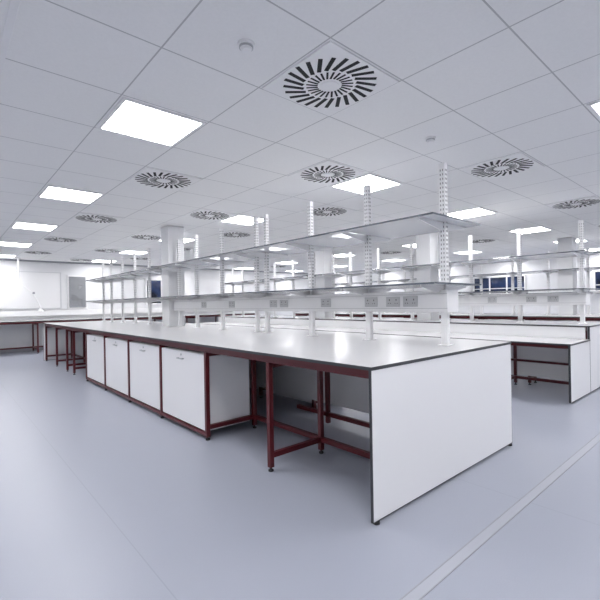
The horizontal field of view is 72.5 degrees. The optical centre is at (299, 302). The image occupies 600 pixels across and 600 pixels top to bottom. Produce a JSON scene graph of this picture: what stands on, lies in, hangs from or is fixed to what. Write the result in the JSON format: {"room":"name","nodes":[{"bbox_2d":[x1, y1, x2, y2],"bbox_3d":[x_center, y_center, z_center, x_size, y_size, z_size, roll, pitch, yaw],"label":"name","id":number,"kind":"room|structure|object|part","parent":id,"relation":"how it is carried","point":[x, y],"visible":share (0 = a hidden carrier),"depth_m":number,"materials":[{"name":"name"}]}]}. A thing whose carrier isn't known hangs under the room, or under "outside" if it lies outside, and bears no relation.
{"room":"laboratory","nodes":[
{"label":"laboratory","id":0,"kind":"room"},
{"bbox_2d":[0,0,20,77],"bbox_3d":[-3.175,-1.334,3.994,0.036,0.006,18.160,-1,0,-41],"label":"trim","id":1,"kind":"structure","parent":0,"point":[13,7],"depth_m":2.03,"materials":[{"name":"white metal"}]},
{"bbox_2d":[0,260,308,348],"bbox_3d":[-5.018,0.024,14.633,17.800,2.660,0.200,-1,0,-41],"label":"wall","id":2,"kind":"structure","parent":0,"point":[14,335],"depth_m":13.40,"materials":[{"name":"white paint"}]},
{"bbox_2d":[0,347,42,352],"bbox_3d":[-4.925,1.303,14.552,17.800,0.100,0.015,-1,0,-41],"label":"baseboard","id":3,"kind":"structure","parent":2,"relation":"attached to","point":[40,348],"depth_m":11.76,"materials":[{"name":"grey"}]},
{"bbox_2d":[0,271,61,308],"bbox_3d":[-8.266,-0.366,11.618,2.610,1.090,0.045,-1,0,-41],"label":"whiteboard","id":4,"kind":"object","parent":2,"relation":"attached to","point":[46,286],"visible":1,"depth_m":11.95,"materials":[{"name":"white plastic"}]},
{"bbox_2d":[69,285,84,288],"bbox_3d":[-6.966,-0.500,12.777,0.423,0.099,0.015,-1,0,-41],"label":"glass","id":5,"kind":"object","parent":2,"relation":"attached to","point":[80,286],"depth_m":12.78,"materials":[{"name":"grey glass"}]},
{"bbox_2d":[67,275,87,308],"bbox_3d":[-6.950,-0.338,12.772,0.550,1.050,0.050,-1,0,-41],"label":"frame","id":6,"kind":"object","parent":2,"relation":"attached to","point":[68,276],"visible":1,"depth_m":12.70,"materials":[{"name":"white"}]},
{"bbox_2d":[69,277,85,306],"bbox_3d":[-6.925,-0.346,12.743,0.470,0.944,0.023,-1,0,-41],"label":"blind slats","id":7,"kind":"object","parent":2,"relation":"attached to","point":[75,281],"visible":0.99,"depth_m":12.73,"materials":[{"name":"grey"}]},
{"bbox_2d":[70,297,84,300],"bbox_3d":[-6.953,-0.124,12.782,0.394,0.096,0.015,-1,0,-41],"label":"glass","id":8,"kind":"object","parent":2,"relation":"attached to","point":[80,299],"depth_m":12.79,"materials":[{"name":"grey glass"}]},
{"bbox_2d":[145,279,161,304],"bbox_3d":[-4.924,-0.397,14.556,1.150,0.900,0.050,-1,0,-41],"label":"frame","id":9,"kind":"object","parent":2,"relation":"attached to","point":[146,303],"visible":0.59,"depth_m":14.31,"materials":[{"name":"white"}]},
{"bbox_2d":[0,259,307,273],"bbox_3d":[-4.964,-1.282,14.547,17.800,0.050,0.030,-1,0,-41],"label":"trim","id":10,"kind":"structure","parent":2,"relation":"attached to","point":[0,259],"depth_m":13.18,"materials":[{"name":"grey metal"}]},
{"bbox_2d":[147,280,160,302],"bbox_3d":[-4.932,-0.397,14.565,1.050,0.800,0.015,-1,0,-41],"label":"glass","id":11,"kind":"object","parent":2,"relation":"attached to","point":[155,285],"visible":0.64,"depth_m":14.41,"materials":[{"name":"blue glass"}]},
{"bbox_2d":[0,0,599,272],"bbox_3d":[1.036,-1.458,7.726,18.200,0.100,18.600,-1,0,-41],"label":"ceiling","id":12,"kind":"structure","parent":0,"point":[489,79],"depth_m":3.11,"materials":[{"name":"tile"}]},
{"bbox_2d":[0,241,32,246],"bbox_3d":[-6.246,-1.279,8.942,0.610,0.012,0.610,-1,0,-41],"label":"frame","id":13,"kind":"object","parent":12,"relation":"attached to","point":[0,241],"visible":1,"depth_m":8.84,"materials":[{"name":"white metal"}]},
{"bbox_2d":[0,242,30,246],"bbox_3d":[-6.247,-1.281,8.942,0.560,0.006,0.560,-1,0,-41],"label":"diffuser","id":14,"kind":"object","parent":13,"relation":"attached to","point":[1,243],"visible":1,"depth_m":8.95,"materials":[{"name":"white plastic"}]},
{"bbox_2d":[15,258,43,311],"bbox_3d":[-7.649,-0.507,11.576,0.659,1.510,0.150,-1,0,-28],"label":"fume extraction arm","id":15,"kind":"object","parent":12,"relation":"hanging from","point":[18,272],"visible":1,"depth_m":11.49},
{"bbox_2d":[11,221,58,230],"bbox_3d":[-4.546,-1.308,7.009,0.610,0.012,0.610,-1,0,-41],"label":"frame","id":16,"kind":"object","parent":12,"relation":"attached to","point":[14,224],"visible":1,"depth_m":6.90,"materials":[{"name":"white metal"}]},
{"bbox_2d":[14,223,55,230],"bbox_3d":[-4.546,-1.310,7.009,0.560,0.006,0.560,-1,0,-41],"label":"diffuser","id":17,"kind":"object","parent":16,"relation":"attached to","point":[18,225],"visible":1,"depth_m":7.01,"materials":[{"name":"white plastic"}]},
{"bbox_2d":[22,250,53,254],"bbox_3d":[-6.615,-1.270,10.333,0.616,0.018,0.616,-1,0,-41],"label":"air diffuser","id":18,"kind":"object","parent":12,"relation":"attached to","point":[26,251],"depth_m":10.28,"materials":[{"name":"grey metal"}]},
{"bbox_2d":[41,236,80,242],"bbox_3d":[-4.914,-1.299,8.400,0.616,0.018,0.616,-1,0,-41],"label":"air diffuser","id":19,"kind":"object","parent":12,"relation":"attached to","point":[47,238],"depth_m":8.35,"materials":[{"name":"white metal"}]},
{"bbox_2d":[38,185,103,203],"bbox_3d":[-2.845,-1.336,5.076,0.610,0.012,0.610,-1,0,-41],"label":"frame","id":20,"kind":"object","parent":12,"relation":"attached to","point":[47,186],"visible":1,"depth_m":4.95,"materials":[{"name":"white metal"}]},
{"bbox_2d":[41,187,99,202],"bbox_3d":[-2.845,-1.338,5.076,0.560,0.006,0.560,-1,0,-41],"label":"diffuser","id":21,"kind":"object","parent":20,"relation":"attached to","point":[51,192],"visible":0.93,"depth_m":5.07,"materials":[{"name":"white plastic"}]},
{"bbox_2d":[67,258,94,261],"bbox_3d":[-6.502,-1.272,12.148,0.616,0.018,0.616,-1,0,-41],"label":"air diffuser","id":22,"kind":"object","parent":12,"relation":"attached to","point":[73,259],"depth_m":12.13,"materials":[{"name":"grey metal"}]},
{"bbox_2d":[70,212,122,223],"bbox_3d":[-3.213,-1.327,6.467,0.616,0.018,0.616,-1,0,-41],"label":"air diffuser","id":23,"kind":"object","parent":12,"relation":"attached to","point":[86,217],"depth_m":6.42,"materials":[{"name":"white metal"}]},
{"bbox_2d":[92,248,124,252],"bbox_3d":[-4.801,-1.301,10.215,0.616,0.018,0.616,-1,0,-41],"label":"air diffuser","id":24,"kind":"object","parent":12,"relation":"attached to","point":[99,249],"depth_m":10.14,"materials":[{"name":"grey metal"}]},
{"bbox_2d":[119,250,145,254],"bbox_3d":[-4.319,-1.312,10.639,0.610,0.012,0.610,-1,0,-41],"label":"frame","id":25,"kind":"object","parent":12,"relation":"attached to","point":[125,250],"visible":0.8,"depth_m":10.47,"materials":[{"name":"white metal"}]},
{"bbox_2d":[121,251,146,253],"bbox_3d":[-4.319,-1.314,10.639,0.560,0.006,0.560,-1,0,-41],"label":"diffuser","id":26,"kind":"object","parent":25,"relation":"attached to","point":[127,252],"visible":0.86,"depth_m":10.62,"materials":[{"name":"white plastic"}]},
{"bbox_2d":[127,257,154,259],"bbox_3d":[-4.688,-1.302,12.029,0.616,0.018,0.616,-1,0,-41],"label":"air diffuser","id":27,"kind":"object","parent":12,"relation":"attached to","point":[137,258],"depth_m":11.96,"materials":[{"name":"grey metal"}]},
{"bbox_2d":[126,233,160,240],"bbox_3d":[-3.100,-1.329,8.281,0.616,0.018,0.616,-1,0,-41],"label":"air diffuser","id":28,"kind":"object","parent":12,"relation":"attached to","point":[136,236],"depth_m":8.24,"materials":[{"name":"white metal"}]},
{"bbox_2d":[97,96,205,146],"bbox_3d":[-1.144,-1.365,3.143,0.610,0.012,0.610,-1,0,-41],"label":"frame","id":29,"kind":"object","parent":12,"relation":"attached to","point":[120,103],"visible":1,"depth_m":3.02,"materials":[{"name":"white metal"}]},
{"bbox_2d":[102,101,200,144],"bbox_3d":[-1.144,-1.367,3.143,0.560,0.006,0.560,-1,0,-41],"label":"diffuser","id":30,"kind":"object","parent":29,"relation":"attached to","point":[133,119],"visible":1,"depth_m":3.12,"materials":[{"name":"white plastic"}]},
{"bbox_2d":[125,167,201,190],"bbox_3d":[-1.512,-1.356,4.534,0.616,0.018,0.616,-1,0,-41],"label":"air diffuser","id":31,"kind":"object","parent":12,"relation":"attached to","point":[151,177],"depth_m":4.50,"materials":[{"name":"white metal"}]},
{"bbox_2d":[183,209,237,220],"bbox_3d":[-1.399,-1.358,6.348,0.616,0.018,0.616,-1,0,-41],"label":"air diffuser","id":32,"kind":"object","parent":12,"relation":"attached to","point":[206,214],"depth_m":6.31,"materials":[{"name":"white metal"}]},
{"bbox_2d":[214,231,253,237],"bbox_3d":[-1.286,-1.360,8.163,0.616,0.018,0.616,-1,0,-41],"label":"air diffuser","id":33,"kind":"object","parent":12,"relation":"attached to","point":[234,234],"depth_m":8.12,"materials":[{"name":"white metal"}]},
{"bbox_2d":[219,214,269,225],"bbox_3d":[-0.917,-1.369,6.772,0.610,0.012,0.610,-1,0,-41],"label":"frame","id":34,"kind":"object","parent":12,"relation":"attached to","point":[239,214],"visible":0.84,"depth_m":6.62,"materials":[{"name":"white metal"}]},
{"bbox_2d":[224,216,262,224],"bbox_3d":[-0.918,-1.371,6.772,0.560,0.006,0.560,-1,0,-41],"label":"diffuser","id":35,"kind":"object","parent":34,"relation":"attached to","point":[239,219],"visible":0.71,"depth_m":6.77,"materials":[{"name":"white plastic"}]},
{"bbox_2d":[237,39,254,53],"bbox_3d":[-0.288,-1.366,2.187,0.092,0.038,0.092,-1,0,-41],"label":"smoke detector","id":36,"kind":"object","parent":12,"relation":"attached to","point":[246,46],"visible":1,"depth_m":2.16,"materials":[{"name":"white plastic"}]},
{"bbox_2d":[299,205,355,217],"bbox_3d":[0.415,-1.388,6.230,0.616,0.018,0.616,-1,0,-41],"label":"air diffuser","id":37,"kind":"object","parent":12,"relation":"attached to","point":[326,211],"depth_m":6.19,"materials":[{"name":"white metal"}]},
{"bbox_2d":[288,160,368,185],"bbox_3d":[0.302,-1.386,4.415,0.616,0.018,0.616,-1,0,-41],"label":"air diffuser","id":38,"kind":"object","parent":12,"relation":"attached to","point":[327,173],"depth_m":4.38,"materials":[{"name":"white metal"}]},
{"bbox_2d":[262,40,398,115],"bbox_3d":[0.188,-1.384,2.601,0.616,0.018,0.616,-1,0,-41],"label":"air diffuser","id":39,"kind":"object","parent":12,"relation":"attached to","point":[331,79],"depth_m":2.55,"materials":[{"name":"white metal"}]},
{"bbox_2d":[330,173,402,194],"bbox_3d":[0.783,-1.397,4.839,0.610,0.012,0.610,-1,0,-41],"label":"frame","id":40,"kind":"object","parent":12,"relation":"attached to","point":[371,174],"visible":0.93,"depth_m":4.71,"materials":[{"name":"white metal"}]},
{"bbox_2d":[334,175,397,193],"bbox_3d":[0.783,-1.399,4.839,0.560,0.006,0.560,-1,0,-41],"label":"diffuser","id":41,"kind":"object","parent":40,"relation":"attached to","point":[376,183],"visible":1,"depth_m":4.81,"materials":[{"name":"white plastic"}]},
{"bbox_2d":[380,250,403,253],"bbox_3d":[2.568,-1.424,11.555,0.616,0.018,0.616,-1,0,-41],"label":"air diffuser","id":42,"kind":"object","parent":12,"relation":"attached to","point":[393,251],"depth_m":11.50,"materials":[{"name":"grey metal"}]},
{"bbox_2d":[425,136,435,142],"bbox_3d":[1.114,-1.390,3.491,0.092,0.038,0.092,-1,0,-41],"label":"smoke detector","id":43,"kind":"object","parent":12,"relation":"attached to","point":[430,139],"visible":1,"depth_m":3.46,"materials":[{"name":"white plastic"}]},
{"bbox_2d":[448,207,496,218],"bbox_3d":[2.711,-1.430,6.535,0.610,0.012,0.610,-1,0,-41],"label":"frame","id":44,"kind":"object","parent":12,"relation":"attached to","point":[494,212],"visible":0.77,"depth_m":6.38,"materials":[{"name":"white metal"}]},
{"bbox_2d":[448,208,492,218],"bbox_3d":[2.711,-1.432,6.535,0.560,0.006,0.560,-1,0,-41],"label":"diffuser","id":45,"kind":"object","parent":44,"relation":"attached to","point":[474,212],"visible":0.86,"depth_m":6.53,"materials":[{"name":"white plastic"}]},
{"bbox_2d":[463,238,499,243],"bbox_3d":[4.269,-1.453,9.622,0.616,0.018,0.616,-1,0,-41],"label":"air diffuser","id":46,"kind":"object","parent":12,"relation":"attached to","point":[485,240],"depth_m":9.54,"materials":[{"name":"white metal"}]},
{"bbox_2d":[459,152,543,179],"bbox_3d":[2.116,-1.417,4.297,0.616,0.018,0.616,-1,0,-41],"label":"air diffuser","id":47,"kind":"object","parent":12,"relation":"attached to","point":[518,162],"depth_m":4.26,"materials":[{"name":"white metal"}]},
{"bbox_2d":[509,226,552,233],"bbox_3d":[4.638,-1.462,8.232,0.610,0.012,0.610,-1,0,-41],"label":"frame","id":48,"kind":"object","parent":12,"relation":"attached to","point":[538,226],"visible":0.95,"depth_m":8.13,"materials":[{"name":"white"}]},
{"bbox_2d":[512,227,548,233],"bbox_3d":[4.638,-1.464,8.232,0.560,0.006,0.560,-1,0,-41],"label":"diffuser","id":49,"kind":"object","parent":48,"relation":"attached to","point":[537,229],"visible":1,"depth_m":8.23,"materials":[{"name":"white plastic"}]},
{"bbox_2d":[545,196,599,210],"bbox_3d":[4.043,-1.449,5.993,0.616,0.018,0.616,-1,0,-41],"label":"air diffuser","id":50,"kind":"object","parent":12,"relation":"attached to","point":[593,200],"depth_m":5.96,"materials":[{"name":"white metal"}]},
{"bbox_2d":[586,100,599,119],"bbox_3d":[2.484,-1.426,2.906,0.610,0.012,0.610,-1,0,-41],"label":"frame","id":51,"kind":"object","parent":12,"relation":"attached to","point":[589,105],"visible":1,"depth_m":2.97,"materials":[{"name":"white metal"}]},
{"bbox_2d":[592,103,599,113],"bbox_3d":[2.484,-1.428,2.906,0.560,0.006,0.560,-1,0,-41],"label":"diffuser","id":52,"kind":"object","parent":51,"relation":"attached to","point":[597,106],"visible":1,"depth_m":2.97,"materials":[{"name":"white plastic"}]},
{"bbox_2d":[0,350,599,599],"bbox_3d":[1.082,1.302,7.726,18.200,0.100,18.600,-1,0,-41],"label":"floor","id":53,"kind":"structure","parent":0,"point":[103,496],"depth_m":2.53,"materials":[{"name":"plastic"}]},
{"bbox_2d":[0,308,254,351],"bbox_3d":[-6.571,0.790,12.476,12.400,1.180,0.930,-1,0,-41],"label":"bench","id":54,"kind":"object","parent":53,"relation":"on","point":[139,310],"visible":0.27,"depth_m":12.34,"materials":[{"name":"white laminate"}]},
{"bbox_2d":[0,313,254,322],"bbox_3d":[-6.566,0.490,12.465,12.400,0.020,0.900,-1,0,-41],"label":"countertop","id":55,"kind":"structure","parent":54,"relation":"on","point":[228,313],"depth_m":12.50,"materials":[{"name":"white laminate"}]},
{"bbox_2d":[161,226,184,325],"bbox_3d":[-2.268,-0.022,7.329,0.300,2.660,0.300,-1,0,-41],"label":"shaft","id":56,"kind":"object","parent":53,"relation":"on","point":[170,235],"visible":0.5,"depth_m":7.20,"materials":[{"name":"white paint"}]},
{"bbox_2d":[43,320,511,524],"bbox_3d":[-2.111,0.856,6.631,1.930,0.900,9.837,-1,0,-41],"label":"laboratory bench","id":57,"kind":"object","parent":53,"relation":"on","point":[436,412],"visible":1,"depth_m":3.47,"materials":[{"name":"white laminate"}]},
{"bbox_3d":[-5.351,0.910,10.313,1.918,0.860,0.018,-1,0,-41],"label":"panel","id":58,"kind":"part","parent":57,"relation":"part of","materials":[{"name":"white laminate"}]},
{"bbox_3d":[-3.285,0.888,6.583,0.019,0.717,0.987,-1,0,-41],"label":"cabinet door","id":59,"kind":"part","parent":57,"relation":"part of","materials":[{"name":"white laminate"}]},
{"bbox_3d":[-2.595,0.876,5.798,0.019,0.717,0.987,-1,0,-41],"label":"cabinet door","id":60,"kind":"part","parent":57,"relation":"part of","materials":[{"name":"white laminate"}]},
{"bbox_3d":[-1.905,0.865,5.014,0.019,0.717,0.987,-1,0,-41],"label":"cabinet door","id":61,"kind":"part","parent":57,"relation":"part of","materials":[{"name":"white laminate"}]},
{"bbox_3d":[-1.214,0.853,4.229,0.019,0.717,0.987,-1,0,-41],"label":"cabinet door","id":62,"kind":"part","parent":57,"relation":"part of","materials":[{"name":"white laminate"}]},
{"bbox_3d":[-2.113,0.851,6.633,1.870,0.850,9.750,-1,0,-41],"label":"steel frame","id":63,"kind":"part","parent":57,"relation":"part of","materials":[{"name":"red"}]},
{"bbox_2d":[43,320,510,370],"bbox_3d":[-2.121,0.416,6.633,1.930,0.020,9.830,-1,0,-41],"label":"countertop","id":64,"kind":"structure","parent":57,"relation":"on","point":[342,349],"depth_m":3.75,"materials":[{"name":"white laminate"}]},
{"bbox_2d":[86,162,481,345],"bbox_3d":[-1.900,-0.351,6.905,0.770,1.503,9.630,-1,0,-41],"label":"shelf rack","id":65,"kind":"object","parent":57,"relation":"on","point":[369,298],"visible":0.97,"depth_m":4.45,"materials":[{"name":"white metal"}]},
{"bbox_3d":[-1.905,-0.621,6.905,0.770,0.014,9.630,-1,0,-41],"label":"shelf","id":66,"kind":"part","parent":65,"relation":"part of","materials":[{"name":"clear glass"}]},
{"bbox_3d":[-1.896,-0.101,6.905,0.770,0.014,9.630,-1,0,-41],"label":"shelf","id":67,"kind":"part","parent":65,"relation":"part of","materials":[{"name":"clear glass"}]},
{"bbox_2d":[201,296,417,307],"bbox_3d":[-0.193,0.006,4.972,0.199,0.090,3.826,-1,0,-41],"label":"socket","id":68,"kind":"object","parent":65,"relation":"attached to","point":[304,301],"depth_m":4.40,"materials":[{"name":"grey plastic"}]},
{"bbox_3d":[-1.803,0.785,6.907,0.024,0.710,9.730,-1,0,-41],"label":"divider panel","id":69,"kind":"part","parent":57,"relation":"part of","materials":[{"name":"white laminate"}]},
{"bbox_3d":[1.125,0.801,2.953,1.918,0.860,0.018,-1,0,-41],"label":"panel","id":70,"kind":"part","parent":57,"relation":"part of","materials":[{"name":"white laminate"}]},
{"bbox_2d":[315,249,331,317],"bbox_3d":[0.597,-0.070,9.917,0.300,2.660,0.300,-1,0,-41],"label":"shaft","id":71,"kind":"object","parent":53,"relation":"on","point":[322,258],"visible":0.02,"depth_m":9.80,"materials":[{"name":"white paint"}]},
{"bbox_2d":[193,322,590,402],"bbox_3d":[0.337,0.904,8.835,0.835,0.720,9.760,-1,0,-41],"label":"laboratory bench","id":72,"kind":"object","parent":53,"relation":"on","point":[578,364],"visible":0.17,"depth_m":5.55,"materials":[{"name":"white laminate"}]},
{"bbox_3d":[0.342,0.899,8.832,0.740,0.670,9.670,-1,0,-41],"label":"steel frame","id":73,"kind":"part","parent":72,"relation":"part of","materials":[{"name":"red metal"}]},
{"bbox_3d":[3.548,0.851,5.184,0.817,0.680,0.025,-1,0,-41],"label":"panel","id":74,"kind":"part","parent":72,"relation":"part of","materials":[{"name":"white laminate"}]},
{"bbox_2d":[217,315,599,391],"bbox_3d":[1.120,0.801,9.526,1.253,0.900,9.760,-1,0,-41],"label":"laboratory bench","id":75,"kind":"object","parent":53,"relation":"on","point":[530,328],"visible":0.46,"depth_m":6.19,"materials":[{"name":"white laminate"}]},
{"bbox_2d":[217,315,599,326],"bbox_3d":[1.114,0.361,9.527,1.250,0.020,9.760,-1,0,-41],"label":"countertop","id":76,"kind":"structure","parent":75,"relation":"on","point":[454,321],"depth_m":7.15,"materials":[{"name":"white laminate"}]},
{"bbox_2d":[225,220,599,323],"bbox_3d":[0.997,-0.399,9.455,0.770,1.503,9.630,-1,0,-41],"label":"shelf rack","id":77,"kind":"object","parent":75,"relation":"on","point":[519,297],"visible":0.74,"depth_m":6.71,"materials":[{"name":"white metal"}]},
{"bbox_3d":[0.993,-0.670,9.455,0.770,0.014,9.630,-1,0,-41],"label":"shelf","id":78,"kind":"part","parent":77,"relation":"part of","materials":[{"name":"clear glass"}]},
{"bbox_2d":[488,296,558,302],"bbox_3d":[3.570,-0.057,6.539,0.199,0.090,1.046,-1,0,-41],"label":"socket","id":79,"kind":"object","parent":77,"relation":"attached to","point":[491,299],"depth_m":6.45,"materials":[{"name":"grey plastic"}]},
{"bbox_3d":[1.002,-0.150,9.455,0.770,0.014,9.630,-1,0,-41],"label":"shelf","id":80,"kind":"part","parent":77,"relation":"part of","materials":[{"name":"clear glass"}]},
{"bbox_3d":[4.329,0.747,5.873,1.240,0.860,0.025,-1,0,-41],"label":"panel","id":81,"kind":"part","parent":75,"relation":"part of","materials":[{"name":"white laminate"}]},
{"bbox_2d":[408,255,416,312],"bbox_3d":[3.527,-0.119,12.429,0.300,2.660,0.300,-1,0,-41],"label":"shaft","id":82,"kind":"object","parent":53,"relation":"on","point":[414,256],"visible":0.19,"depth_m":12.29,"materials":[{"name":"white paint"}]},
{"bbox_2d":[416,232,439,320],"bbox_3d":[2.446,-0.101,7.815,0.300,2.660,0.300,-1,0,-41],"label":"column","id":83,"kind":"structure","parent":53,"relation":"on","point":[426,244],"depth_m":7.71,"materials":[{"name":"white paint"}]},
{"bbox_2d":[295,312,599,338],"bbox_3d":[3.699,0.758,11.744,1.850,0.900,9.837,-1,0,-41],"label":"laboratory bench","id":84,"kind":"object","parent":53,"relation":"on","point":[492,316],"visible":0.2,"depth_m":9.77,"materials":[{"name":"white laminate"}]},
{"bbox_2d":[295,312,599,317],"bbox_3d":[3.689,0.318,11.746,1.850,0.020,9.830,-1,0,-41],"label":"countertop","id":85,"kind":"structure","parent":84,"relation":"on","point":[339,313],"depth_m":10.11,"materials":[{"name":"white laminate"}]},
{"bbox_2d":[335,247,599,314],"bbox_3d":[3.895,-0.448,12.005,0.770,1.503,9.630,-1,0,-41],"label":"shelf rack","id":86,"kind":"object","parent":84,"relation":"on","point":[588,268],"visible":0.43,"depth_m":10.31,"materials":[{"name":"white metal"}]},
{"bbox_3d":[3.890,-0.718,12.005,0.770,0.014,9.630,-1,0,-41],"label":"shelf","id":87,"kind":"part","parent":86,"relation":"part of","materials":[{"name":"clear glass"}]},
{"bbox_3d":[3.899,-0.199,12.005,0.770,0.014,9.630,-1,0,-41],"label":"shelf","id":88,"kind":"part","parent":86,"relation":"part of","materials":[{"name":"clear glass"}]},
{"bbox_2d":[557,237,576,320],"bbox_3d":[6.169,-0.164,9.427,0.300,2.660,0.300,-1,0,-41],"label":"column","id":89,"kind":"structure","parent":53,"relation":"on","point":[567,279],"depth_m":9.32,"materials":[{"name":"white paint"}]},
{"bbox_2d":[335,253,599,313],"bbox_3d":[7.814,-0.191,13.672,0.200,2.660,18.600,-1,0,-41],"label":"wall","id":90,"kind":"structure","parent":0,"point":[535,281],"depth_m":13.81,"materials":[{"name":"white paint"}]},
{"bbox_2d":[473,274,525,294],"bbox_3d":[6.987,-0.622,14.415,0.050,0.650,1.800,-1,0,-41],"label":"frame","id":91,"kind":"object","parent":90,"relation":"attached to","point":[474,278],"visible":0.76,"depth_m":14.32,"materials":[{"name":"white"}]},
{"bbox_2d":[475,276,523,293],"bbox_3d":[6.996,-0.623,14.423,0.015,0.550,1.700,-1,0,-41],"label":"glass","id":92,"kind":"object","parent":90,"relation":"attached to","point":[500,282],"visible":0.71,"depth_m":14.44,"materials":[{"name":"blue glass"}]},
{"bbox_2d":[593,270,599,291],"bbox_3d":[9.464,-0.664,11.600,0.050,0.650,1.900,-1,0,-41],"label":"frame","id":93,"kind":"object","parent":90,"relation":"attached to","point":[594,271],"visible":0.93,"depth_m":12.28,"materials":[{"name":"white"}]},
{"bbox_2d":[595,272,599,288],"bbox_3d":[9.473,-0.664,11.608,0.015,0.550,1.800,-1,0,-41],"label":"glass","id":94,"kind":"object","parent":90,"relation":"attached to","point":[597,274],"visible":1,"depth_m":12.24,"materials":[{"name":"blue glass"}]},
{"bbox_2d":[399,433,599,599],"bbox_3d":[3.783,1.205,4.656,17.760,0.003,0.060,-1,0,-41],"label":"trim","id":95,"kind":"structure","parent":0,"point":[432,580],"depth_m":2.23,"materials":[{"name":"grey"}]},
{"bbox_3d":[1.236,-1.405,12.098,0.610,0.012,0.610,-1,0,-41],"label":"frame","id":96,"kind":"object","parent":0,"visible":0},
{"bbox_2d":[334,254,352,256],"bbox_3d":[1.236,-1.407,12.098,0.560,0.006,0.560,-1,0,-41],"label":"diffuser","id":97,"kind":"object","parent":96,"relation":"attached to","point":[340,255],"visible":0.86,"depth_m":12.10,"materials":[{"name":"white plastic"}]},
{"bbox_3d":[4.864,-1.466,11.861,0.610,0.012,0.610,-1,0,-41],"label":"frame","id":98,"kind":"object","parent":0,"visible":0},
{"bbox_2d":[458,251,477,253],"bbox_3d":[4.864,-1.468,11.861,0.560,0.006,0.560,-1,0,-41],"label":"diffuser","id":99,"kind":"object","parent":98,"relation":"attached to","point":[467,252],"visible":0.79,"depth_m":11.87,"materials":[{"name":"white"}]}
]}

